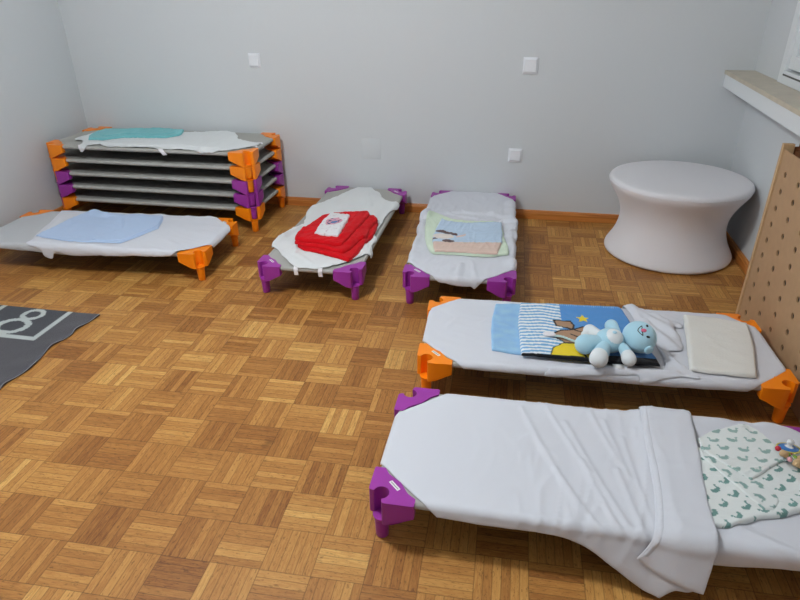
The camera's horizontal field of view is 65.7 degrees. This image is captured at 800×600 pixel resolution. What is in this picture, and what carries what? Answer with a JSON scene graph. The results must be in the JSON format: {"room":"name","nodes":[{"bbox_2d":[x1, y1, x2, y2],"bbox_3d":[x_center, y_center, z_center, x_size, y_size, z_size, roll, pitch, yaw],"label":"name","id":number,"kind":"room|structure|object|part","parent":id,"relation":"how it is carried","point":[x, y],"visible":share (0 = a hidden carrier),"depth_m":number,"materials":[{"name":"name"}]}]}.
{"room":"children's room","nodes":[
{"label":"children's room","id":0,"kind":"room"},
{"bbox_2d":[0,0,87,227],"bbox_3d":[-2.823,-0.780,1.807,0.200,2.620,5.184,5,28,10],"label":"wall","id":1,"kind":"structure","parent":0,"point":[41,103],"depth_m":3.91,"materials":[{"name":"white paint"}]},
{"bbox_2d":[54,201,88,211],"bbox_3d":[-2.707,0.363,2.384,0.016,0.058,5.184,5,28,10],"label":"baseboard","id":2,"kind":"structure","parent":1,"relation":"attached to","point":[81,203],"depth_m":4.34,"materials":[{"name":"brown wood"}]},
{"bbox_2d":[0,202,799,599],"bbox_3d":[-0.604,0.606,2.053,4.698,0.100,5.584,5,28,10],"label":"floor","id":3,"kind":"structure","parent":0,"point":[219,436],"depth_m":2.27,"materials":[{"name":"wood"}]},
{"bbox_2d":[0,305,99,389],"bbox_3d":[-2.067,0.287,2.562,1.069,0.013,1.166,5,28,10],"label":"rug","id":4,"kind":"object","parent":3,"relation":"on","point":[26,334],"visible":1,"depth_m":2.81,"materials":[{"name":"grey carpet"}]},
{"bbox_2d":[20,210,238,280],"bbox_3d":[-1.653,-0.328,3.571,1.348,0.161,0.545,4,28,8],"label":"cot","id":5,"kind":"object","parent":3,"relation":"on","point":[197,258],"visible":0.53,"depth_m":3.28,"materials":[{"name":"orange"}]},
{"bbox_2d":[0,211,65,254],"bbox_3d":[-1.972,-0.400,3.587,0.689,0.049,0.534,4,28,8],"label":"sheet","id":6,"kind":"object","parent":5,"relation":"on","point":[14,235],"visible":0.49,"depth_m":3.54,"materials":[{"name":"grey fabric"}]},
{"bbox_2d":[26,210,229,258],"bbox_3d":[-1.556,-0.370,3.531,1.153,0.093,0.557,4,28,8],"label":"sheet","id":7,"kind":"object","parent":5,"relation":"on","point":[175,233],"visible":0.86,"depth_m":3.38,"materials":[{"name":"white fabric"}]},
{"bbox_2d":[36,209,162,242],"bbox_3d":[-1.691,-0.428,3.556,0.618,0.031,0.462,4,28,8],"label":"folded blanket","id":8,"kind":"object","parent":7,"relation":"on","point":[94,225],"visible":1,"depth_m":3.54,"materials":[{"name":"blue fabric"}]},
{"bbox_3d":[-1.058,-0.139,3.303,0.043,0.066,0.043,4,28,8],"label":"leg","id":9,"kind":"part","parent":5,"relation":"part of","materials":[{"name":"orange plastic"}]},
{"bbox_3d":[-0.989,-0.355,3.713,0.043,0.066,0.043,4,28,8],"label":"leg","id":10,"kind":"part","parent":5,"relation":"part of","materials":[{"name":"orange plastic"}]},
{"bbox_2d":[61,185,285,231],"bbox_3d":[-1.524,-0.672,4.225,1.406,0.160,0.546,5,28,10],"label":"cot","id":11,"kind":"object","parent":3,"relation":"on","point":[87,195],"visible":0.48,"depth_m":4.05,"materials":[{"name":"grey fabric"}]},
{"bbox_3d":[-1.572,-0.617,3.980,1.231,0.024,0.024,5,28,10],"label":"rail","id":12,"kind":"part","parent":11,"relation":"part of","materials":[{"name":"grey metal"}]},
{"bbox_2d":[58,172,284,218],"bbox_3d":[-1.525,-0.749,4.185,1.406,0.160,0.546,5,28,10],"label":"cot","id":13,"kind":"object","parent":11,"relation":"on","point":[271,178],"visible":0.48,"depth_m":4.01,"materials":[{"name":"grey fabric"}]},
{"bbox_3d":[-1.573,-0.693,3.940,1.231,0.024,0.024,5,28,10],"label":"rail","id":14,"kind":"part","parent":13,"relation":"part of","materials":[{"name":"grey metal"}]},
{"bbox_2d":[55,159,282,205],"bbox_3d":[-1.526,-0.825,4.145,1.406,0.160,0.546,5,28,10],"label":"cot","id":15,"kind":"object","parent":13,"relation":"on","point":[75,169],"visible":0.52,"depth_m":3.98,"materials":[{"name":"grey"}]},
{"bbox_3d":[-1.573,-0.770,3.900,1.231,0.024,0.024,5,28,10],"label":"rail","id":16,"kind":"part","parent":15,"relation":"part of","materials":[{"name":"grey metal"}]},
{"bbox_2d":[50,146,281,191],"bbox_3d":[-1.526,-0.901,4.105,1.406,0.160,0.546,5,28,10],"label":"cot","id":17,"kind":"object","parent":15,"relation":"on","point":[60,162],"visible":0.59,"depth_m":3.94,"materials":[{"name":"grey"}]},
{"bbox_3d":[-1.574,-0.846,3.860,1.231,0.024,0.024,5,28,10],"label":"rail","id":18,"kind":"part","parent":17,"relation":"part of","materials":[{"name":"grey metal"}]},
{"bbox_2d":[46,126,280,178],"bbox_3d":[-1.527,-0.978,4.065,1.406,0.160,0.546,5,28,10],"label":"cot","id":19,"kind":"object","parent":17,"relation":"on","point":[247,157],"visible":0.48,"depth_m":3.87,"materials":[{"name":"grey"}]},
{"bbox_3d":[-1.575,-0.922,3.820,1.231,0.024,0.024,5,28,10],"label":"rail","id":20,"kind":"part","parent":19,"relation":"part of","materials":[{"name":"grey metal"}]},
{"bbox_2d":[75,131,263,154],"bbox_3d":[-1.482,-1.030,4.016,1.275,0.053,0.527,5,28,10],"label":"sheet","id":21,"kind":"object","parent":19,"relation":"on","point":[208,141],"visible":0.85,"depth_m":3.94,"materials":[{"name":"white fabric"}]},
{"bbox_2d":[88,127,183,140],"bbox_3d":[-1.757,-1.106,4.114,0.593,0.033,0.305,2,28,4],"label":"folded cloth","id":22,"kind":"object","parent":21,"relation":"on","point":[107,133],"visible":1,"depth_m":4.10,"materials":[{"name":"teal fabric"}]},
{"bbox_3d":[-1.480,-1.149,4.249,1.231,0.024,0.024,5,28,10],"label":"rail","id":23,"kind":"part","parent":19,"relation":"part of","materials":[{"name":"grey metal"}]},
{"bbox_3d":[-0.920,-0.774,3.768,0.045,0.066,0.043,5,28,10],"label":"leg","id":24,"kind":"part","parent":19,"relation":"part of","materials":[{"name":"orange plastic"}]},
{"bbox_3d":[-0.864,-0.980,3.917,0.025,0.024,0.377,5,28,10],"label":"rail","id":25,"kind":"part","parent":19,"relation":"part of","materials":[{"name":"grey metal"}]},
{"bbox_3d":[-0.920,-0.698,3.808,0.045,0.066,0.043,5,28,10],"label":"leg","id":26,"kind":"part","parent":17,"relation":"part of","materials":[{"name":"orange plastic"}]},
{"bbox_3d":[-0.863,-0.904,3.957,0.025,0.024,0.377,5,28,10],"label":"rail","id":27,"kind":"part","parent":17,"relation":"part of","materials":[{"name":"grey metal"}]},
{"bbox_3d":[-0.919,-0.621,3.848,0.045,0.066,0.043,5,28,10],"label":"leg","id":28,"kind":"part","parent":15,"relation":"part of","materials":[{"name":"purple plastic"}]},
{"bbox_3d":[-0.862,-0.827,3.997,0.025,0.024,0.377,5,28,10],"label":"rail","id":29,"kind":"part","parent":15,"relation":"part of","materials":[{"name":"grey metal"}]},
{"bbox_3d":[-0.918,-0.545,3.888,0.045,0.066,0.043,5,28,10],"label":"leg","id":30,"kind":"part","parent":13,"relation":"part of","materials":[{"name":"purple plastic"}]},
{"bbox_3d":[-0.862,-0.751,4.037,0.025,0.024,0.377,5,28,10],"label":"rail","id":31,"kind":"part","parent":13,"relation":"part of","materials":[{"name":"grey metal"}]},
{"bbox_3d":[-0.918,-0.469,3.928,0.045,0.066,0.043,5,28,10],"label":"leg","id":32,"kind":"part","parent":11,"relation":"part of","materials":[{"name":"orange plastic"}]},
{"bbox_3d":[-0.861,-0.675,4.077,0.025,0.024,0.377,5,28,10],"label":"rail","id":33,"kind":"part","parent":11,"relation":"part of","materials":[{"name":"grey metal"}]},
{"bbox_3d":[-0.828,-0.683,4.336,0.045,0.066,0.043,5,28,10],"label":"leg","id":34,"kind":"part","parent":11,"relation":"part of","materials":[{"name":"orange plastic"}]},
{"bbox_2d":[257,186,406,299],"bbox_3d":[-0.336,-0.388,3.661,0.546,0.161,1.348,5,28,10],"label":"cot","id":35,"kind":"object","parent":3,"relation":"on","point":[351,274],"visible":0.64,"depth_m":3.13,"materials":[{"name":"grey"}]},
{"bbox_3d":[-0.685,-0.073,3.170,0.043,0.066,0.043,5,28,10],"label":"leg","id":36,"kind":"part","parent":35,"relation":"part of","materials":[{"name":"purple plastic"}]},
{"bbox_3d":[-0.580,-0.465,3.672,0.024,0.024,1.180,5,28,10],"label":"rail","id":37,"kind":"part","parent":35,"relation":"part of","materials":[{"name":"grey"}]},
{"bbox_3d":[-0.457,-0.148,3.067,0.377,0.024,0.024,5,28,10],"label":"rail","id":38,"kind":"part","parent":35,"relation":"part of","materials":[{"name":"grey metal"}]},
{"bbox_2d":[272,187,399,276],"bbox_3d":[-0.339,-0.455,3.627,0.559,0.067,1.338,5,28,10],"label":"sheet","id":39,"kind":"object","parent":35,"relation":"on","point":[370,200],"visible":0.48,"depth_m":3.69,"materials":[{"name":"white fabric"}]},
{"bbox_2d":[295,211,377,261],"bbox_3d":[-0.343,-0.374,3.391,0.394,0.076,0.632,5,28,10],"label":"folded blanket","id":40,"kind":"object","parent":39,"relation":"on","point":[360,228],"visible":0.75,"depth_m":3.27,"materials":[{"name":"red fabric"}]},
{"bbox_2d":[314,212,349,236],"bbox_3d":[-0.367,-0.421,3.418,0.153,0.027,0.347,5,28,10],"label":"folded cloth","id":41,"kind":"object","parent":40,"relation":"on","point":[333,224],"visible":1,"depth_m":3.38,"materials":[{"name":"white fabric"}]},
{"bbox_3d":[-0.223,-0.036,3.091,0.043,0.066,0.043,5,28,10],"label":"leg","id":42,"kind":"part","parent":35,"relation":"part of","materials":[{"name":"purple plastic"}]},
{"bbox_3d":[-0.094,-0.426,3.589,0.024,0.024,1.180,5,28,10],"label":"rail","id":43,"kind":"part","parent":35,"relation":"part of","materials":[{"name":"grey"}]},
{"bbox_3d":[0.013,-0.618,4.197,0.043,0.066,0.043,5,28,10],"label":"leg","id":44,"kind":"part","parent":35,"relation":"part of","materials":[{"name":"purple plastic"}]},
{"bbox_2d":[403,190,516,303],"bbox_3d":[0.382,-0.336,3.550,0.545,0.161,1.348,4,28,8],"label":"cot","id":45,"kind":"object","parent":3,"relation":"on","point":[503,286],"visible":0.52,"depth_m":2.97,"materials":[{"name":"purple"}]},
{"bbox_3d":[0.049,-0.018,3.051,0.043,0.066,0.043,4,28,8],"label":"leg","id":46,"kind":"part","parent":45,"relation":"part of","materials":[{"name":"purple plastic"}]},
{"bbox_3d":[0.278,-0.096,2.954,0.377,0.024,0.024,4,28,8],"label":"rail","id":47,"kind":"part","parent":45,"relation":"part of","materials":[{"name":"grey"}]},
{"bbox_2d":[407,191,517,288],"bbox_3d":[0.378,-0.408,3.513,0.582,0.101,1.349,4,28,8],"label":"sheet","id":48,"kind":"object","parent":45,"relation":"on","point":[456,270],"visible":0.62,"depth_m":3.30,"materials":[{"name":"white fabric"}]},
{"bbox_2d":[425,211,508,256],"bbox_3d":[0.359,-0.376,3.413,0.479,0.045,0.597,4,28,8],"label":"folded blanket","id":49,"kind":"object","parent":48,"relation":"on","point":[444,235],"visible":1,"depth_m":3.32,"materials":[{"name":"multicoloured fabric"}]},
{"bbox_2d":[369,387,799,537],"bbox_3d":[0.617,0.549,1.858,1.348,0.161,0.546,5,28,10],"label":"cot","id":50,"kind":"object","parent":3,"relation":"on","point":[391,502],"visible":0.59,"depth_m":1.75,"materials":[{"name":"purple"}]},
{"bbox_3d":[-0.051,0.648,1.784,0.043,0.066,0.043,5,28,10],"label":"leg","id":51,"kind":"part","parent":50,"relation":"part of","materials":[{"name":"purple plastic"}]},
{"bbox_3d":[0.570,0.605,1.613,1.180,0.024,0.024,5,28,10],"label":"rail","id":52,"kind":"part","parent":50,"relation":"part of","materials":[{"name":"grey"}]},
{"bbox_2d":[380,394,718,597],"bbox_3d":[0.417,0.524,1.865,0.942,0.178,0.608,5,28,10],"label":"sheet","id":53,"kind":"object","parent":50,"relation":"on","point":[627,487],"visible":1,"depth_m":1.77,"materials":[{"name":"white fabric"}]},
{"bbox_2d":[691,416,799,570],"bbox_3d":[1.015,0.533,1.763,0.537,0.086,0.551,5,28,10],"label":"sheet","id":54,"kind":"object","parent":50,"relation":"on","point":[764,543],"visible":0.25,"depth_m":1.57,"materials":[{"name":"white fabric"}]},
{"bbox_2d":[697,424,799,527],"bbox_3d":[1.005,0.483,1.773,0.467,0.031,0.337,-6,28,-10],"label":"pillow","id":55,"kind":"object","parent":54,"relation":"on","point":[746,480],"visible":0.97,"depth_m":1.74,"materials":[{"name":"white fabric"}]},
{"bbox_2d":[775,446,799,467],"bbox_3d":[1.118,0.452,1.755,0.111,0.026,0.051,23,36,38],"label":"chain","id":56,"kind":"object","parent":55,"relation":"on","point":[796,460],"visible":1,"depth_m":1.76,"materials":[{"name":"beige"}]},
{"bbox_2d":[776,439,799,453],"bbox_3d":[1.128,0.420,1.794,0.070,0.037,0.056,-1,28,-1],"label":"pacifier","id":57,"kind":"object","parent":55,"relation":"on","point":[789,446],"visible":0.99,"depth_m":1.79,"materials":[{"name":"blue plastic"}]},
{"bbox_2d":[417,296,798,422],"bbox_3d":[0.764,0.216,2.490,1.348,0.161,0.545,4,28,8],"label":"cot","id":58,"kind":"object","parent":3,"relation":"on","point":[779,391],"visible":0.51,"depth_m":2.30,"materials":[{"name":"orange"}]},
{"bbox_3d":[0.101,0.328,2.392,0.043,0.066,0.043,4,28,8],"label":"leg","id":59,"kind":"part","parent":58,"relation":"part of","materials":[{"name":"orange plastic"}]},
{"bbox_2d":[422,299,785,391],"bbox_3d":[0.764,0.160,2.460,1.337,0.049,0.536,4,28,8],"label":"sheet","id":60,"kind":"object","parent":58,"relation":"on","point":[460,329],"visible":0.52,"depth_m":2.35,"materials":[{"name":"white fabric"}]},
{"bbox_2d":[491,303,659,366],"bbox_3d":[0.671,0.126,2.469,0.613,0.031,0.441,4,28,8],"label":"fleece blanket","id":61,"kind":"object","parent":60,"relation":"on","point":[517,329],"visible":0.75,"depth_m":2.48,"materials":[{"name":"blue fabric"}]},
{"bbox_2d":[542,319,656,368],"bbox_3d":[0.751,0.139,2.294,0.383,0.121,0.270,-1,28,-1],"label":"plush toy","id":62,"kind":"object","parent":61,"relation":"on","point":[637,336],"visible":1,"depth_m":2.25,"materials":[{"name":"blue fabric"}]},
{"bbox_3d":[0.708,0.163,2.288,0.123,0.074,0.082,4,28,8],"label":"leg","id":63,"kind":"part","parent":62,"relation":"part of","materials":[{"name":"blue fabric"}]},
{"bbox_3d":[0.733,0.190,2.249,0.060,0.060,0.113,17,33,30],"label":"leg","id":64,"kind":"part","parent":62,"relation":"part of","materials":[{"name":"blue"}]},
{"bbox_3d":[0.814,0.116,2.371,0.051,0.050,0.117,4,28,8],"label":"arm","id":65,"kind":"part","parent":62,"relation":"part of","materials":[{"name":"blue fabric"}]},
{"bbox_3d":[0.816,0.189,2.247,0.042,0.049,0.075,-7,28,-13],"label":"arm","id":66,"kind":"part","parent":62,"relation":"part of","materials":[{"name":"blue fabric"}]},
{"bbox_2d":[683,315,756,377],"bbox_3d":[1.224,0.172,2.369,0.241,0.022,0.426,9,29,17],"label":"pillow","id":67,"kind":"object","parent":60,"relation":"on","point":[717,346],"visible":1,"depth_m":2.34,"materials":[{"name":"beige fabric"}]},
{"bbox_3d":[0.728,0.273,2.243,1.180,0.024,0.024,4,28,8],"label":"rail","id":68,"kind":"part","parent":58,"relation":"part of","materials":[{"name":"grey fabric"}]},
{"bbox_3d":[1.360,0.406,2.221,0.043,0.066,0.043,4,28,8],"label":"leg","id":69,"kind":"part","parent":58,"relation":"part of","materials":[{"name":"orange plastic"}]},
{"bbox_2d":[604,160,754,274],"bbox_3d":[1.543,-0.482,3.508,0.743,0.437,0.743,5,28,10],"label":"round table","id":70,"kind":"object","parent":3,"relation":"on","point":[674,217],"visible":1,"depth_m":3.31,"materials":[{"name":"white plastic"}]},
{"bbox_2d":[735,143,799,422],"bbox_3d":[1.530,-0.021,2.224,0.133,0.815,1.143,5,28,10],"label":"pegboard","id":71,"kind":"object","parent":3,"relation":"on","point":[770,293],"visible":0.91,"depth_m":2.49,"materials":[{"name":"brown wood"}]},
{"bbox_3d":[1.592,-0.279,2.719,0.043,0.811,0.022,5,28,10],"label":"frame post","id":72,"kind":"part","parent":71,"relation":"part of","materials":[{"name":"beige wood"}]},
{"bbox_2d":[58,0,771,214],"bbox_3d":[-0.105,-1.830,3.760,4.698,2.620,0.200,5,28,10],"label":"wall","id":73,"kind":"structure","parent":0,"point":[444,91],"depth_m":3.87,"materials":[{"name":"white paint"}]},
{"bbox_2d":[248,53,260,67],"bbox_3d":[-0.934,-1.536,3.971,0.078,0.086,0.016,5,28,10],"label":"wall plate","id":74,"kind":"object","parent":73,"relation":"attached to","point":[254,58],"visible":1,"depth_m":3.96,"materials":[{"name":"white plastic"}]},
{"bbox_2d":[265,196,618,223],"bbox_3d":[-0.115,-0.646,4.261,4.266,0.058,0.016,5,28,10],"label":"baseboard","id":75,"kind":"structure","parent":73,"relation":"attached to","point":[299,201],"depth_m":4.08,"materials":[{"name":"brown wood"}]},
{"bbox_2d":[508,148,521,161],"bbox_3d":[0.730,-0.918,3.933,0.086,0.084,0.016,5,28,10],"label":"wall plate","id":76,"kind":"object","parent":73,"relation":"attached to","point":[514,155],"visible":1,"depth_m":3.93,"materials":[{"name":"white plastic"}]},
{"bbox_2d":[522,57,538,73],"bbox_3d":[0.774,-1.390,3.676,0.088,0.092,0.016,5,28,10],"label":"wall plate","id":77,"kind":"object","parent":73,"relation":"attached to","point":[530,64],"visible":1,"depth_m":3.67,"materials":[{"name":"white plastic"}]},
{"bbox_2d":[726,0,799,261],"bbox_3d":[1.593,-0.416,1.036,0.200,2.620,5.184,5,28,10],"label":"wall","id":78,"kind":"structure","parent":0,"point":[761,138],"depth_m":3.30,"materials":[{"name":"white paint"}]},
{"bbox_2d":[726,231,748,273],"bbox_3d":[1.498,0.709,1.649,0.016,0.058,5.184,5,28,10],"label":"baseboard","id":79,"kind":"structure","parent":78,"relation":"attached to","point":[741,259],"depth_m":3.46,"materials":[{"name":"brown wood"}]},
{"bbox_2d":[723,74,799,135],"bbox_3d":[1.605,-0.564,2.221,0.206,0.070,2.983,5,28,10],"label":"trim","id":80,"kind":"structure","parent":78,"relation":"attached to","point":[788,119],"depth_m":2.86,"materials":[{"name":"white paint"}]},
{"bbox_2d":[724,70,799,115],"bbox_3d":[1.601,-0.604,2.200,0.212,0.020,2.983,5,28,10],"label":"window sill","id":81,"kind":"structure","parent":78,"relation":"attached to","point":[787,97],"depth_m":2.96,"materials":[{"name":"beige stone"}]},
{"bbox_2d":[777,0,799,91],"bbox_3d":[1.726,-1.135,1.768,0.130,1.319,2.365,5,28,10],"label":"window","id":82,"kind":"structure","parent":78,"relation":"in","point":[789,74],"depth_m":2.96,"materials":[{"name":"white paint"}]},
{"bbox_3d":[1.700,-1.135,1.774,0.049,1.175,2.245,5,28,10],"label":"sash","id":83,"kind":"part","parent":82,"relation":"part of","materials":[{"name":"white paint"}]}
]}

